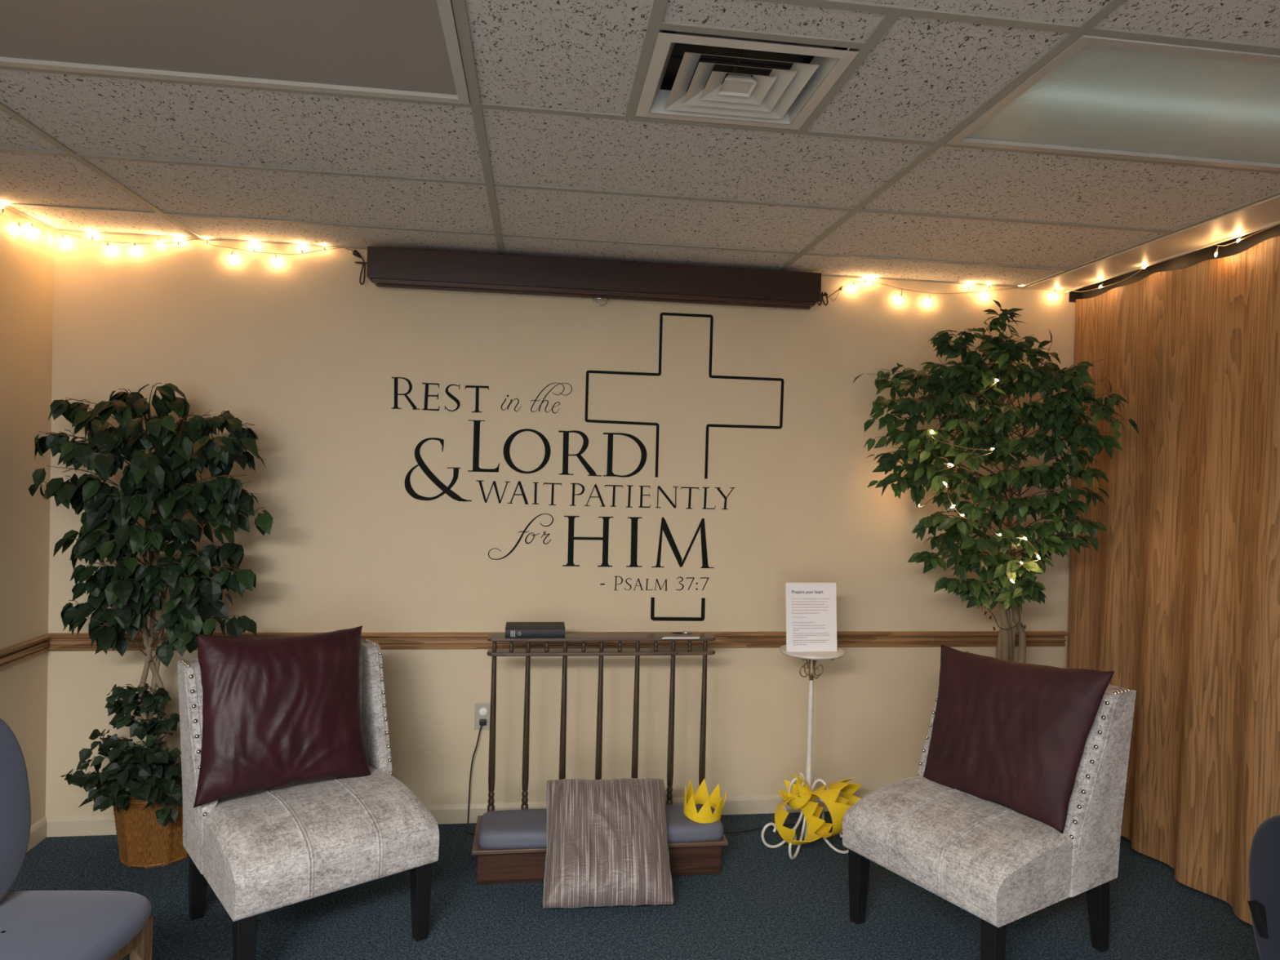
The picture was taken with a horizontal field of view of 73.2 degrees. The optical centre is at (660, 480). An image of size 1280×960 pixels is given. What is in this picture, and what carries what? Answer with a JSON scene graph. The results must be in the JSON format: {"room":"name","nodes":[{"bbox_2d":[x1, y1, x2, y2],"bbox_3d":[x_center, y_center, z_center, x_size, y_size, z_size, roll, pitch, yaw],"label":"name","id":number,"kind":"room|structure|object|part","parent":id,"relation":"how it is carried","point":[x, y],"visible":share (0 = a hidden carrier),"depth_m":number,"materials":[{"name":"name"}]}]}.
{"room":"house of worship","nodes":[
{"label":"house of worship","id":0,"kind":"room"},
{"bbox_2d":[0,205,53,826],"bbox_3d":[-2.016,0.233,0.001,0.100,2.641,7.000,1,1,-8],"label":"wall","id":1,"kind":"structure","parent":0,"point":[26,255],"depth_m":3.30,"materials":[{"name":"beige paint"}]},
{"bbox_2d":[0,634,51,669],"bbox_3d":[-1.966,0.717,0.007,0.023,0.071,6.980,1,1,-8],"label":"trim","id":2,"kind":"structure","parent":1,"relation":"attached to","point":[21,651],"depth_m":3.29,"materials":[{"name":"brown wood"}]},
{"bbox_2d":[26,817,47,852],"bbox_3d":[-1.990,1.464,0.021,0.013,0.082,6.987,1,1,-8],"label":"baseboard","id":3,"kind":"structure","parent":1,"relation":"attached to","point":[38,830],"depth_m":3.42,"materials":[{"name":"beige wood"}]},
{"bbox_2d":[45,231,1075,815],"bbox_3d":[-0.239,0.222,3.840,4.700,2.641,0.100,1,1,-8],"label":"wall","id":4,"kind":"structure","parent":0,"point":[304,353],"depth_m":3.75,"materials":[{"name":"beige paint"}]},
{"bbox_2d":[0,203,355,262],"bbox_3d":[-1.804,-0.945,3.252,1.163,0.097,0.568,1,1,-8],"label":"string lights","id":5,"kind":"object","parent":4,"relation":"attached to","point":[3,205],"visible":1,"depth_m":3.49,"materials":[{"name":"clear plastic"}]},
{"bbox_2d":[44,791,874,836],"bbox_3d":[-0.292,1.451,3.798,4.440,0.082,0.013,1,1,-8],"label":"baseboard","id":6,"kind":"structure","parent":4,"relation":"attached to","point":[68,825],"depth_m":3.71,"materials":[{"name":"beige wood"}]},
{"bbox_2d":[474,702,490,729],"bbox_3d":[-0.764,1.022,3.724,0.072,0.116,0.011,1,1,-8],"label":"wall outlet","id":7,"kind":"object","parent":4,"relation":"attached to","point":[482,710],"visible":0.76,"depth_m":3.72,"materials":[{"name":"white plastic"}]},
{"bbox_2d":[465,719,831,835],"bbox_3d":[-0.027,1.275,3.676,1.589,0.447,0.179,1,1,-3],"label":"power cord","id":8,"kind":"object","parent":7,"relation":"attached to","point":[482,722],"visible":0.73,"depth_m":3.70,"materials":[{"name":"black plastic"}]},
{"bbox_2d":[45,631,1066,651],"bbox_3d":[-0.272,0.704,3.782,4.440,0.071,0.023,1,1,-8],"label":"trim","id":9,"kind":"structure","parent":4,"relation":"attached to","point":[463,640],"depth_m":3.84,"materials":[{"name":"brown wood"}]},
{"bbox_2d":[391,312,783,621],"bbox_3d":[-0.298,-0.064,3.775,1.713,1.368,0.001,1,1,-8],"label":"wall decal","id":10,"kind":"object","parent":4,"relation":"attached to","point":[664,527],"visible":1,"depth_m":3.78,"materials":[{"name":"black plastic"}]},
{"bbox_2d":[351,249,828,306],"bbox_3d":[-0.265,-0.864,3.737,2.064,0.145,0.026,1,1,-8],"label":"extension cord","id":11,"kind":"object","parent":4,"relation":"hanging from","point":[354,252],"visible":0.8,"depth_m":3.59,"materials":[{"name":"black plastic"}]},
{"bbox_2d":[366,246,821,309],"bbox_3d":[-0.253,-0.840,3.708,1.922,0.183,0.120,1,1,-8],"label":"projector screen","id":12,"kind":"object","parent":4,"relation":"attached to","point":[393,264],"depth_m":3.65,"materials":[{"name":"brown metal"}]},
{"bbox_3d":[-0.257,-0.768,3.713,0.070,0.038,0.014,1,1,-8],"label":"pull handle","id":13,"kind":"part","parent":12,"relation":"part of","materials":[{"name":"metal"}]},
{"bbox_2d":[827,275,1023,302],"label":"string lights","id":14,"kind":"object","parent":4,"relation":"attached to","point":[1021,286],"depth_m":3.94,"materials":[{"name":"clear plastic"}]},
{"bbox_2d":[1023,195,1279,293],"bbox_3d":[2.311,-0.846,0.597,0.225,0.044,7.000,1,1,-8],"label":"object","id":15,"kind":"structure","parent":4,"relation":"attached to","point":[1264,214],"depth_m":3.24,"materials":[{"name":"beige paint"}]},
{"bbox_2d":[8,811,1261,959],"bbox_3d":[0.227,1.605,0.345,4.700,0.100,7.000,1,1,-8],"label":"floor","id":16,"kind":"structure","parent":0,"point":[763,904],"depth_m":2.98,"materials":[{"name":"carpet"}]},
{"bbox_2d":[0,718,153,959],"bbox_3d":[-1.499,1.011,1.955,0.508,0.955,0.487,1,1,3],"label":"chair","id":17,"kind":"object","parent":16,"relation":"on","point":[35,925],"visible":1,"depth_m":2.08,"materials":[{"name":"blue fabric"}]},
{"bbox_3d":[-1.632,0.785,1.958,0.104,0.510,0.444,1,1,3],"label":"backrest","id":18,"kind":"part","parent":17,"relation":"part of","materials":[{"name":"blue fabric"}]},
{"bbox_3d":[-1.480,1.059,1.954,0.469,0.068,0.487,1,1,3],"label":"seat","id":19,"kind":"part","parent":17,"relation":"part of","materials":[{"name":"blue fabric"}]},
{"bbox_3d":[-1.296,1.292,2.149,0.038,0.398,0.038,1,1,3],"label":"leg","id":20,"kind":"part","parent":17,"relation":"part of","materials":[{"name":"brown wood"}]},
{"bbox_2d":[112,766,188,868],"bbox_3d":[-1.950,1.316,3.369,0.336,0.281,0.336,1,1,-8],"label":"basket","id":21,"kind":"object","parent":16,"relation":"on","point":[143,842],"depth_m":3.24,"materials":[{"name":"wicker"}]},
{"bbox_2d":[28,382,273,868],"bbox_3d":[-1.902,0.545,3.250,0.816,1.828,0.525,2,1,17],"label":"artificial tree","id":22,"kind":"object","parent":16,"relation":"on","point":[145,795],"visible":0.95,"depth_m":3.18,"materials":[{"name":"green plant"}]},
{"bbox_3d":[-1.985,0.991,3.216,0.334,0.437,0.341,1,1,-35],"label":"ivy stem","id":23,"kind":"part","parent":22,"relation":"part of","materials":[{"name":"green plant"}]},
{"bbox_2d":[177,639,439,959],"bbox_3d":[-1.167,1.048,2.858,0.655,0.871,0.686,1,1,-40],"label":"accent chair","id":24,"kind":"object","parent":16,"relation":"on","point":[264,850],"visible":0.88,"depth_m":2.71,"materials":[{"name":"fabric"}]},
{"bbox_3d":[-1.547,1.343,2.889,0.056,0.262,0.082,1,1,-40],"label":"leg","id":25,"kind":"part","parent":24,"relation":"part of","materials":[{"name":"black wood"}]},
{"bbox_3d":[-1.190,1.358,2.466,0.056,0.262,0.056,1,1,-40],"label":"leg","id":26,"kind":"part","parent":24,"relation":"part of","materials":[{"name":"black wood"}]},
{"bbox_3d":[-1.336,0.920,3.059,0.627,0.612,0.153,1,1,-40],"label":"backrest","id":27,"kind":"part","parent":24,"relation":"part of","materials":[{"name":"fabric"}]},
{"bbox_2d":[193,626,371,808],"bbox_3d":[-1.258,0.767,2.891,0.574,0.531,0.231,1,1,-39],"label":"throw pillow","id":28,"kind":"object","parent":24,"relation":"on","point":[277,711],"visible":1,"depth_m":2.82,"materials":[{"name":"red leather"}]},
{"bbox_3d":[-1.118,1.130,2.799,0.615,0.208,0.522,1,1,-40],"label":"seat","id":29,"kind":"part","parent":24,"relation":"part of","materials":[{"name":"fabric"}]},
{"bbox_3d":[-0.781,1.363,2.812,0.056,0.262,0.056,1,1,-40],"label":"leg","id":30,"kind":"part","parent":24,"relation":"part of","materials":[{"name":"black wood"}]},
{"bbox_2d":[471,633,728,884],"bbox_3d":[-0.229,1.064,3.367,0.956,0.871,0.330,1,1,-8],"label":"kneeler","id":31,"kind":"object","parent":16,"relation":"on","point":[510,846],"visible":0.73,"depth_m":3.40,"materials":[{"name":"brown wood"}]},
{"bbox_2d":[505,622,564,638],"bbox_3d":[-0.499,0.601,3.450,0.233,0.040,0.139,1,1,-8],"label":"book","id":32,"kind":"object","parent":31,"relation":"on","point":[513,629],"visible":1,"depth_m":3.39,"materials":[{"name":"black leather"}]},
{"bbox_2d":[477,804,723,848],"bbox_3d":[-0.226,1.329,3.334,0.930,0.065,0.240,1,1,-8],"label":"cushion","id":33,"kind":"object","parent":31,"relation":"on","point":[524,828],"depth_m":3.26,"materials":[{"name":"fabric"}]},
{"bbox_3d":[-0.231,0.694,3.474,0.915,0.015,0.080,1,1,-8],"label":"rail","id":34,"kind":"part","parent":31,"relation":"part of","materials":[{"name":"brown wood"}]},
{"bbox_2d":[487,633,715,641],"bbox_3d":[-0.229,0.634,3.473,0.915,0.014,0.104,1,1,-8],"label":"shelf","id":35,"kind":"object","parent":31,"relation":"attached to","point":[493,637],"depth_m":3.45,"materials":[{"name":"brown wood"}]},
{"bbox_2d":[662,636,699,639],"bbox_3d":[0.085,0.633,3.457,0.158,0.004,0.025,1,1,-8],"label":"notepad","id":36,"kind":"object","parent":31,"relation":"on","point":[664,637],"visible":1,"depth_m":3.45,"materials":[{"name":"white paper"}]},
{"bbox_2d":[671,631,691,634],"bbox_3d":[0.087,0.623,3.515,0.082,0.011,0.011,1,1,-8],"label":"pen","id":37,"kind":"object","parent":31,"relation":"on","point":[674,633],"visible":1,"depth_m":3.51,"materials":[{"name":"black plastic"}]},
{"bbox_2d":[683,778,726,822],"bbox_3d":[0.173,1.252,3.364,0.156,0.129,0.164,1,1,-25],"label":"crown","id":38,"kind":"object","parent":31,"relation":"on","point":[701,796],"depth_m":3.34,"materials":[{"name":"yellow plastic"}]},
{"bbox_2d":[542,777,674,907],"bbox_3d":[-0.194,1.320,3.170,0.458,0.344,0.402,1,1,-6],"label":"pillow","id":39,"kind":"object","parent":16,"relation":"on","point":[606,840],"visible":1,"depth_m":3.08,"materials":[{"name":"grey fabric"}]},
{"bbox_2d":[760,644,848,859],"bbox_3d":[0.600,1.109,3.585,0.366,0.816,0.348,1,1,-8],"label":"pedestal table","id":40,"kind":"object","parent":16,"relation":"on","point":[812,657],"visible":0.55,"depth_m":3.56,"materials":[{"name":"white paint"}]},
{"bbox_3d":[0.511,1.371,3.553,0.195,0.288,0.012,1,1,-14],"label":"leg","id":41,"kind":"part","parent":40,"relation":"part of","materials":[{"name":"white paint"}]},
{"bbox_3d":[0.561,1.371,3.668,0.012,0.288,0.195,1,1,-30],"label":"leg","id":42,"kind":"part","parent":40,"relation":"part of","materials":[{"name":"white paint"}]},
{"bbox_3d":[0.561,1.374,3.487,0.012,0.288,0.195,2,1,30],"label":"leg","id":43,"kind":"part","parent":40,"relation":"part of","materials":[{"name":"white paint"}]},
{"bbox_3d":[0.618,1.154,3.575,0.024,0.672,0.024,1,1,-8],"label":"post","id":44,"kind":"part","parent":40,"relation":"part of","materials":[{"name":"white metal"}]},
{"bbox_2d":[785,582,836,652],"bbox_3d":[0.617,0.562,3.561,0.216,0.278,0.085,1,1,-9],"label":"paper sign","id":45,"kind":"object","parent":40,"relation":"on","point":[811,607],"visible":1,"depth_m":3.54,"materials":[{"name":"white paper"}]},
{"bbox_3d":[0.665,1.373,3.668,0.012,0.288,0.195,2,1,30],"label":"leg","id":46,"kind":"part","parent":40,"relation":"part of","materials":[{"name":"white paint"}]},
{"bbox_2d":[774,773,862,844],"bbox_3d":[0.674,1.329,3.546,0.494,0.255,0.289,1,1,-38],"label":"crown","id":47,"kind":"object","parent":40,"relation":"on","point":[813,823],"depth_m":3.47,"materials":[{"name":"yellow paper"}]},
{"bbox_3d":[0.705,1.377,3.530,0.195,0.288,0.012,2,1,27],"label":"leg","id":48,"kind":"part","parent":40,"relation":"part of","materials":[{"name":"white paint"}]},
{"bbox_2d":[842,651,1136,959],"bbox_3d":[1.086,1.104,2.917,0.686,0.871,0.655,1,1,-33],"label":"accent chair","id":49,"kind":"object","parent":16,"relation":"on","point":[996,863],"visible":0.74,"depth_m":2.74,"materials":[{"name":"fabric"}]},
{"bbox_3d":[0.688,1.397,2.986,0.056,0.262,0.056,1,1,-33],"label":"leg","id":50,"kind":"part","parent":49,"relation":"part of","materials":[{"name":"black wood"}]},
{"bbox_3d":[1.018,1.183,2.875,0.522,0.208,0.615,1,1,-33],"label":"seat","id":51,"kind":"part","parent":49,"relation":"part of","materials":[{"name":"fabric"}]},
{"bbox_3d":[0.979,1.411,2.538,0.056,0.262,0.056,1,1,-33],"label":"leg","id":52,"kind":"part","parent":49,"relation":"part of","materials":[{"name":"black wood"}]},
{"bbox_2d":[923,644,1115,833],"bbox_3d":[1.175,0.851,2.941,0.207,0.519,0.657,1,1,-34],"label":"throw pillow","id":53,"kind":"object","parent":49,"relation":"on","point":[1013,735],"visible":1,"depth_m":2.85,"materials":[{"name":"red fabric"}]},
{"bbox_3d":[1.443,1.419,2.839,0.082,0.262,0.056,1,1,-33],"label":"leg","id":54,"kind":"part","parent":49,"relation":"part of","materials":[{"name":"black wood"}]},
{"bbox_3d":[1.312,0.987,3.060,0.153,0.612,0.627,1,1,-33],"label":"backrest","id":55,"kind":"part","parent":49,"relation":"part of","materials":[{"name":"fabric"}]},
{"bbox_2d":[853,299,1139,663],"bbox_3d":[1.347,0.402,3.592,1.072,2.267,0.630,1,1,-8],"label":"artificial tree","id":56,"kind":"object","parent":16,"relation":"on","point":[1058,415],"visible":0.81,"depth_m":3.52,"materials":[{"name":"green plant"}]},
{"bbox_2d":[931,406,994,472],"label":"string lights","id":57,"kind":"object","parent":56,"relation":"attached to","point":[993,448],"depth_m":3.31,"materials":[{"name":"clear plastic"}]},
{"bbox_2d":[973,371,999,398],"label":"string lights","id":58,"kind":"object","parent":56,"relation":"attached to","point":[997,380],"depth_m":3.44,"materials":[{"name":"clear plastic"}]},
{"bbox_2d":[941,481,1039,573],"label":"string lights","id":59,"kind":"object","parent":56,"relation":"attached to","point":[999,535],"depth_m":3.31,"materials":[{"name":"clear plastic"}]},
{"bbox_2d":[983,604,1026,629],"label":"string lights","id":60,"kind":"object","parent":56,"relation":"attached to","point":[1024,626],"depth_m":3.68,"materials":[{"name":"clear plastic"}]},
{"bbox_2d":[1007,576,1014,591],"label":"string lights","id":61,"kind":"object","parent":56,"relation":"attached to","point":[1010,579],"depth_m":3.48,"materials":[{"name":"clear plastic"}]},
{"bbox_2d":[1247,814,1279,959],"bbox_3d":[1.692,1.166,1.938,0.540,0.805,0.487,1,1,-11],"label":"chair","id":62,"kind":"object","parent":16,"relation":"on","point":[1264,903],"visible":1,"depth_m":2.04,"materials":[{"name":"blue fabric"}]},
{"bbox_3d":[1.450,1.286,2.069,0.097,0.550,0.036,1,1,-11],"label":"leg","id":63,"kind":"part","parent":62,"relation":"part of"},
{"bbox_2d":[0,0,1279,285],"bbox_3d":[0.199,-0.892,-0.209,4.175,0.018,8.000,1,1,-8],"label":"ceiling","id":64,"kind":"structure","parent":0,"point":[923,77],"depth_m":2.52,"materials":[{"name":"tile"}]},
{"bbox_2d":[0,0,470,104],"bbox_3d":[-1.016,-0.988,1.753,1.191,0.108,0.582,1,1,-8],"label":"ceiling light","id":65,"kind":"object","parent":64,"relation":"attached to","point":[395,49],"visible":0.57,"depth_m":1.86,"materials":[{"name":"white plastic"}]},
{"bbox_2d":[0,0,1279,287],"bbox_3d":[0.251,-0.899,0.263,4.410,0.032,7.079,1,1,-8],"label":"ceiling grid","id":66,"kind":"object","parent":64,"relation":"attached to","point":[891,13],"depth_m":2.22,"materials":[{"name":"white metal"}]},
{"bbox_2d":[635,29,858,129],"bbox_3d":[0.179,-0.949,1.995,0.426,0.086,0.426,1,1,-8],"label":"ceiling vent","id":67,"kind":"object","parent":64,"relation":"in","point":[694,77],"visible":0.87,"depth_m":2.00,"materials":[{"name":"white metal"}]},
{"bbox_3d":[0.178,-0.917,1.995,0.076,0.024,0.076,1,1,-8],"label":"plate","id":68,"kind":"part","parent":67,"relation":"part of","materials":[{"name":"white metal"}]},
{"bbox_2d":[946,35,1279,171],"bbox_3d":[1.397,-0.932,2.097,1.191,0.108,0.582,1,1,-8],"label":"ceiling light","id":69,"kind":"object","parent":64,"relation":"attached to","point":[1100,96],"visible":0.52,"depth_m":2.07,"materials":[{"name":"white plastic"}]},
{"bbox_3d":[2.537,0.338,0.650,0.100,2.641,7.000,1,1,-8],"label":"wall","id":70,"kind":"structure","parent":0,"visible":0},
{"bbox_2d":[1062,266,1146,292],"label":"string lights","id":71,"kind":"object","parent":70,"relation":"attached to","point":[1144,267],"depth_m":3.80,"materials":[{"name":"clear plastic"}]},
{"bbox_2d":[1066,235,1279,924],"bbox_3d":[2.334,0.381,1.325,0.084,2.389,5.600,1,1,-8],"label":"folding partition","id":72,"kind":"structure","parent":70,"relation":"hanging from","point":[1179,597],"depth_m":3.29,"materials":[{"name":"wood"}]},
{"bbox_2d":[1068,224,1279,302],"bbox_3d":[2.462,-0.824,0.618,0.110,0.261,7.000,1,1,-8],"label":"curtain track","id":73,"kind":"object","parent":70,"relation":"attached to","point":[1186,260],"depth_m":3.44,"materials":[{"name":"black metal"}]},
{"bbox_2d":[1214,223,1279,257],"label":"string lights","id":74,"kind":"object","parent":70,"relation":"attached to","point":[1239,239],"depth_m":3.07,"materials":[{"name":"clear plastic"}]}
]}

